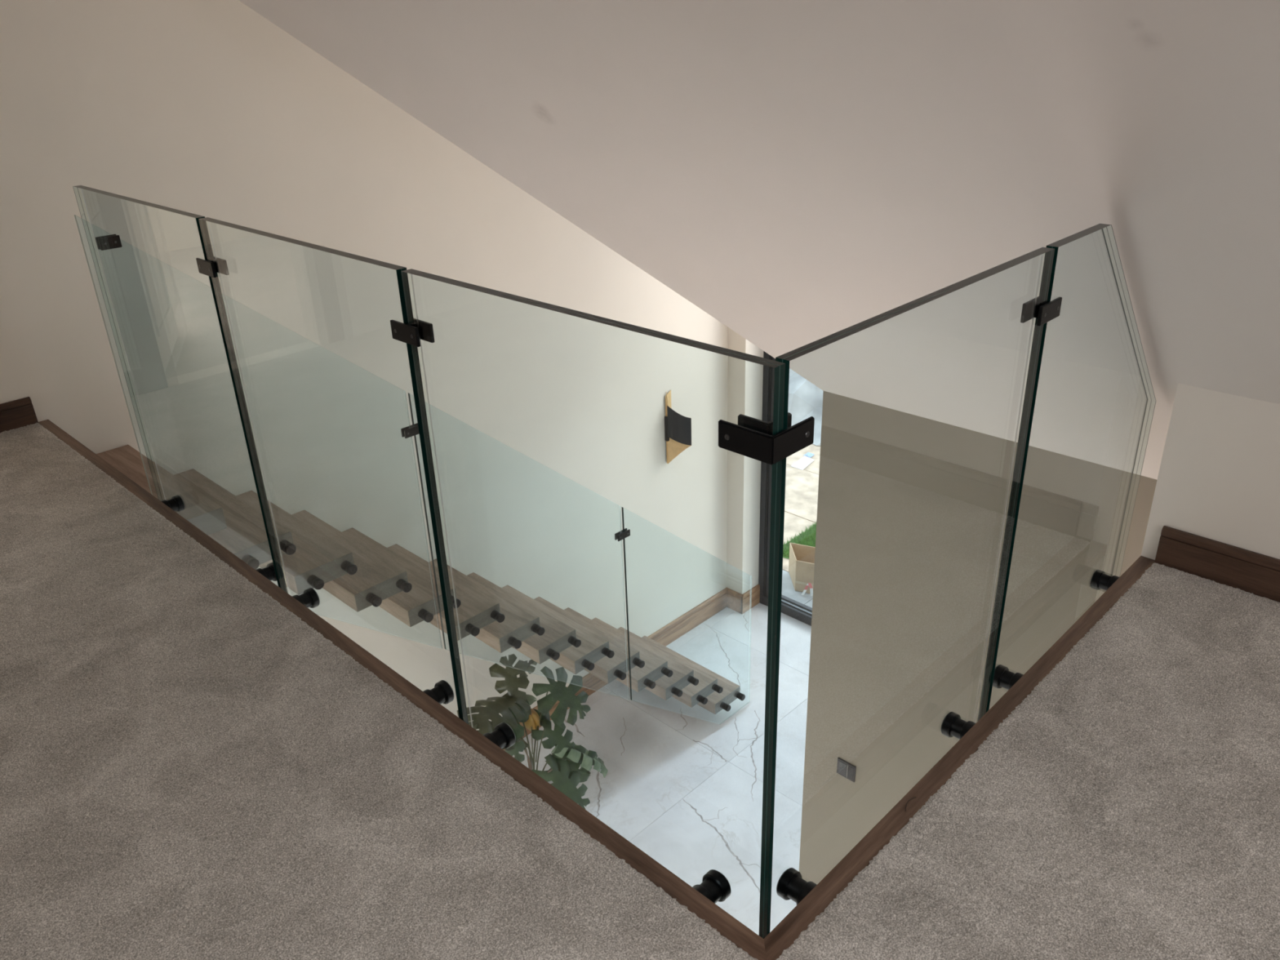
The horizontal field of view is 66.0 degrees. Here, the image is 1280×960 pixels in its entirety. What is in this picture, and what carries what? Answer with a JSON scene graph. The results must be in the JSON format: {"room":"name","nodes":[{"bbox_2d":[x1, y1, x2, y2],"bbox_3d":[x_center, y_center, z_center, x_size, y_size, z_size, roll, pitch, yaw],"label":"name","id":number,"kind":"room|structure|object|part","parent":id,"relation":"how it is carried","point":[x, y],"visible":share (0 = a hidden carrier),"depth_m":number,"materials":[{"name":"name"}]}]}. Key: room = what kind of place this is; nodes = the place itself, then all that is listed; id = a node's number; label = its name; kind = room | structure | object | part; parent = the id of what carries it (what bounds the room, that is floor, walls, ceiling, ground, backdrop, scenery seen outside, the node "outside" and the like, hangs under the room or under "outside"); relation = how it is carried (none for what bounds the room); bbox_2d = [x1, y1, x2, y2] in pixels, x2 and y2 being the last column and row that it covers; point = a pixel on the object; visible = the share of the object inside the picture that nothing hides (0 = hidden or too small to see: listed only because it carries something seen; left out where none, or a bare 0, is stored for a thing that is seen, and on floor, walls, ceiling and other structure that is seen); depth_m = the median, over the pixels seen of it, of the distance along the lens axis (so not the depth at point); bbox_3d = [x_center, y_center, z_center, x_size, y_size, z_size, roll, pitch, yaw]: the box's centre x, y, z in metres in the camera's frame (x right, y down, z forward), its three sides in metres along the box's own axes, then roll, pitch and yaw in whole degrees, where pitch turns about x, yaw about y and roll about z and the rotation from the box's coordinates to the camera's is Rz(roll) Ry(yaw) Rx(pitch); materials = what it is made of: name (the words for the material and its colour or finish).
{"room":"stair landing","nodes":[
{"label":"stair landing","id":0,"kind":"room"},
{"bbox_2d":[0,0,728,730],"bbox_3d":[-2.013,-0.570,5.115,0.140,6.710,8.360,21,34,40],"label":"wall","id":1,"kind":"structure","parent":0,"point":[211,108],"depth_m":5.29,"materials":[{"name":"paint"}]},
{"bbox_2d":[0,396,38,432],"bbox_3d":[-2.767,-0.269,4.279,0.018,0.122,0.245,21,34,40],"label":"baseboard","id":2,"kind":"structure","parent":1,"relation":"attached to","point":[18,413],"depth_m":4.31,"materials":[{"name":"brown wood"}]},
{"bbox_2d":[38,419,766,959],"bbox_3d":[-1.211,0.323,3.108,4.076,0.035,0.046,21,34,40],"label":"trim","id":3,"kind":"structure","parent":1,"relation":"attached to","point":[728,926],"depth_m":2.37,"materials":[{"name":"brown wood"}]},
{"bbox_2d":[96,444,740,714],"bbox_3d":[-0.939,0.788,6.017,1.007,2.967,3.713,21,34,40],"label":"staircase","id":4,"kind":"structure","parent":1,"relation":"attached to","point":[236,522],"depth_m":5.22,"materials":[{"name":"brown wood"}]},
{"bbox_2d":[74,214,751,724],"bbox_3d":[-0.539,0.404,5.454,0.070,4.269,3.749,21,34,40],"label":"balustrade","id":5,"kind":"object","parent":4,"relation":"attached to","point":[113,241],"visible":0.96,"depth_m":5.00,"materials":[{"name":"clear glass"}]},
{"bbox_3d":[-1.472,-0.012,4.226,0.015,2.394,1.161,21,34,40],"label":"glass panel","id":6,"kind":"part","parent":5,"relation":"part of","materials":[{"name":"grey"}]},
{"bbox_3d":[-0.566,0.518,5.474,0.015,2.511,1.300,21,34,40],"label":"glass panel","id":7,"kind":"part","parent":5,"relation":"part of","materials":[{"name":"grey"}]},
{"bbox_3d":[0.367,0.934,6.703,0.015,2.174,1.248,21,34,40],"label":"glass panel","id":8,"kind":"part","parent":5,"relation":"part of","materials":[{"name":"grey"}]},
{"bbox_2d":[502,587,727,750],"bbox_3d":[-0.872,1.834,7.326,0.020,0.190,4.752,21,34,40],"label":"baseboard","id":9,"kind":"structure","parent":1,"relation":"attached to","point":[698,615],"depth_m":8.41,"materials":[{"name":"brown wood"}]},
{"bbox_2d":[664,390,691,463],"bbox_3d":[0.289,-0.384,7.515,0.204,0.610,0.072,17,32,34],"label":"wall sconce","id":10,"kind":"object","parent":1,"relation":"attached to","point":[677,427],"visible":1,"depth_m":7.51,"materials":[{"name":"black metal"}]},
{"bbox_2d":[512,602,811,935],"bbox_3d":[0.684,2.497,6.184,4.080,0.120,5.170,21,34,40],"label":"floor","id":11,"kind":"structure","parent":0,"point":[686,791],"depth_m":7.05,"materials":[{"name":"white tile"}]},
{"bbox_2d":[457,653,608,808],"bbox_3d":[-0.706,1.738,6.311,0.518,1.230,1.060,21,34,40],"label":"monstera","id":12,"kind":"object","parent":11,"relation":"on","point":[566,758],"visible":0.8,"depth_m":6.31,"materials":[{"name":"green plant"}]},
{"bbox_3d":[-0.733,1.693,6.314,0.081,0.773,0.056,21,34,40],"label":"stem","id":13,"kind":"part","parent":12,"relation":"part of","materials":[{"name":"green plant"}]},
{"bbox_3d":[-0.760,1.781,6.202,0.040,0.712,0.199,21,34,40],"label":"stem","id":14,"kind":"part","parent":12,"relation":"part of","materials":[{"name":"green plant"}]},
{"bbox_3d":[-0.716,1.835,6.345,0.076,0.489,0.034,-19,30,-31],"label":"stem","id":15,"kind":"part","parent":12,"relation":"part of","materials":[{"name":"green plant"}]},
{"bbox_3d":[-0.690,1.627,6.287,0.008,0.271,0.058,3,26,10],"label":"stem","id":16,"kind":"part","parent":12,"relation":"part of","materials":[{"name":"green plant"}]},
{"bbox_3d":[-0.657,1.653,6.358,0.008,0.322,0.140,6,27,17],"label":"stem","id":17,"kind":"part","parent":12,"relation":"part of","materials":[{"name":"green plant"}]},
{"bbox_3d":[-0.645,1.821,6.375,0.120,0.482,0.012,-21,31,-34],"label":"stem","id":18,"kind":"part","parent":12,"relation":"part of","materials":[{"name":"green plant"}]},
{"bbox_3d":[-0.631,1.679,6.375,0.041,0.738,0.235,21,34,40],"label":"stem","id":19,"kind":"part","parent":12,"relation":"part of","materials":[{"name":"green plant"}]},
{"bbox_2d":[726,327,763,594],"bbox_3d":[0.879,-1.647,7.644,0.188,6.073,0.398,21,34,40],"label":"wall","id":20,"kind":"structure","parent":0,"point":[745,378],"depth_m":8.29,"materials":[{"name":"paint"}]},
{"bbox_2d":[726,588,743,613],"bbox_3d":[0.848,1.079,8.768,0.178,0.190,0.020,21,34,40],"label":"baseboard","id":21,"kind":"structure","parent":20,"relation":"attached to","point":[733,597],"depth_m":8.76,"materials":[{"name":"brown wood"}]},
{"bbox_2d":[758,351,812,626],"bbox_3d":[1.835,-1.188,6.975,2.290,5.760,0.120,21,34,40],"label":"window","id":22,"kind":"structure","parent":20,"relation":"in","point":[794,609],"depth_m":8.53,"materials":[{"name":"grey metal"}]},
{"bbox_3d":[1.835,-1.188,6.975,2.290,5.760,0.120,21,34,40],"label":"frame","id":23,"kind":"part","parent":22,"relation":"part of","materials":[{"name":"grey metal"}]},
{"bbox_3d":[1.918,1.391,8.157,2.235,0.085,0.032,21,34,40],"label":"sill rail","id":24,"kind":"part","parent":22,"relation":"part of","materials":[{"name":"grey metal"}]},
{"bbox_3d":[1.977,1.359,8.209,2.235,0.095,0.038,21,34,40],"label":"rail","id":25,"kind":"part","parent":22,"relation":"part of","materials":[{"name":"grey metal"}]},
{"bbox_2d":[740,584,759,613],"bbox_3d":[0.985,1.063,8.790,0.020,0.190,0.248,21,34,40],"label":"baseboard","id":26,"kind":"structure","parent":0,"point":[752,597],"depth_m":8.78,"materials":[{"name":"brown wood"}]},
{"bbox_2d":[238,0,1279,479],"bbox_3d":[0.468,-1.047,2.077,7.030,3.190,3.190,21,34,40],"label":"ceiling","id":27,"kind":"structure","parent":0,"point":[800,173],"depth_m":2.64,"materials":[{"name":"paint"}]},
{"bbox_2d":[799,391,1156,884],"bbox_3d":[2.902,1.850,3.361,5.558,3.343,0.120,21,34,40],"label":"wall","id":28,"kind":"structure","parent":0,"point":[911,508],"depth_m":4.35,"materials":[{"name":"beige paint"}]},
{"bbox_2d":[836,757,856,782],"bbox_3d":[1.065,1.498,5.087,0.108,0.100,0.014,21,34,40],"label":"light switch","id":29,"kind":"object","parent":28,"relation":"attached to","point":[844,768],"visible":1,"depth_m":5.08,"materials":[{"name":"grey plastic"}]},
{"bbox_2d":[1141,383,1279,559],"bbox_3d":[2.810,0.445,2.204,3.000,0.864,0.551,21,34,40],"label":"wall","id":30,"kind":"structure","parent":0,"point":[1219,476],"depth_m":2.79,"materials":[{"name":"paint"}]},
{"bbox_2d":[764,555,1155,959],"bbox_3d":[0.891,0.576,2.421,0.046,0.035,1.935,21,34,40],"label":"trim","id":31,"kind":"structure","parent":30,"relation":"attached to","point":[784,934],"depth_m":2.20,"materials":[{"name":"brown wood"}]},
{"bbox_2d":[1154,525,1279,602],"bbox_3d":[2.631,0.609,2.039,2.954,0.122,0.018,21,34,40],"label":"baseboard","id":32,"kind":"structure","parent":30,"relation":"attached to","point":[1258,574],"depth_m":2.87,"materials":[{"name":"brown wood"}]},
{"bbox_3d":[-0.584,1.133,1.855,7.030,0.428,5.079,21,34,40],"label":"floor","id":33,"kind":"structure","parent":0,"visible":0},
{"bbox_2d":[72,185,1155,938],"bbox_3d":[-0.186,-0.278,3.201,2.980,1.300,1.906,21,34,40],"label":"glass balustrade","id":34,"kind":"object","parent":33,"relation":"on","point":[770,442],"visible":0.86,"depth_m":2.12,"materials":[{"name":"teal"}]},
{"bbox_3d":[-1.526,-0.268,3.282,0.962,1.300,0.026,21,34,40],"label":"glass panel","id":35,"kind":"part","parent":34,"relation":"part of","materials":[{"name":"teal"}]},
{"bbox_3d":[-0.824,0.007,2.656,0.962,1.300,0.026,21,34,40],"label":"glass panel","id":36,"kind":"part","parent":34,"relation":"part of","materials":[{"name":"teal"}]},
{"bbox_3d":[-0.120,0.283,2.028,0.967,1.300,0.026,21,34,40],"label":"glass panel","id":37,"kind":"part","parent":34,"relation":"part of","materials":[{"name":"teal"}]},
{"bbox_3d":[0.552,0.255,2.036,0.026,1.300,0.914,21,34,40],"label":"glass panel","id":38,"kind":"part","parent":34,"relation":"part of","materials":[{"name":"teal"}]},
{"bbox_3d":[1.190,-0.048,2.618,0.026,1.300,0.881,21,34,40],"label":"glass panel","id":39,"kind":"part","parent":34,"relation":"part of","materials":[{"name":"teal"}]},
{"bbox_2d":[0,422,1279,959],"bbox_3d":[-0.591,0.926,1.756,7.030,0.009,5.079,21,34,40],"label":"carpet","id":40,"kind":"object","parent":33,"relation":"on","point":[190,769],"visible":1,"depth_m":2.17,"materials":[{"name":"grey carpet"}]},
{"label":"outside","id":41,"kind":"structure","parent":0,"visible":0},
{"bbox_2d":[782,444,820,608],"bbox_3d":[7.616,-2.543,16.451,38.000,0.202,20.870,21,34,40],"label":"ground","id":42,"kind":"structure","parent":41,"point":[801,501],"depth_m":10.86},
{"bbox_2d":[782,520,816,559],"bbox_3d":[2.396,0.783,9.611,1.969,0.068,1.190,21,34,40],"label":"grass","id":43,"kind":"structure","parent":42,"relation":"on","point":[807,538],"depth_m":10.04,"materials":[{"name":"green plant"}]},
{"bbox_2d":[788,542,815,593],"bbox_3d":[1.631,0.849,9.229,0.574,0.326,0.309,10,28,23],"label":"planter","id":44,"kind":"object","parent":42,"relation":"on","point":[802,557],"visible":0.46,"depth_m":9.21,"materials":[{"name":"beige"}]},
{"bbox_2d":[791,455,814,470],"bbox_3d":[1.954,-0.205,11.758,0.169,0.016,0.337,18,32,35],"label":"paper sheet","id":45,"kind":"object","parent":42,"relation":"on","point":[803,462],"visible":1,"depth_m":11.76,"materials":[{"name":"white paper"}]},
{"bbox_2d":[787,368,822,445],"bbox_3d":[2.489,-1.572,13.321,3.546,1.086,2.589,21,34,40],"label":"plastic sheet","id":46,"kind":"object","parent":42,"relation":"on","point":[805,398],"visible":0.03,"depth_m":12.53,"materials":[{"name":"plastic"}]},
{"bbox_2d":[801,582,813,595],"bbox_3d":[1.546,1.010,9.062,0.022,0.170,0.140,-22,32,-35],"label":"barrier tape","id":47,"kind":"object","parent":42,"relation":"on","point":[809,584],"visible":0.97,"depth_m":9.03,"materials":[{"name":"white"}]},
{"bbox_2d":[803,452,813,457],"bbox_3d":[2.057,-0.320,11.964,0.105,0.034,0.112,21,34,40],"label":"plastic wrapper","id":48,"kind":"object","parent":42,"relation":"on","point":[808,454],"visible":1,"depth_m":11.95,"materials":[{"name":"white plastic"}]}
]}

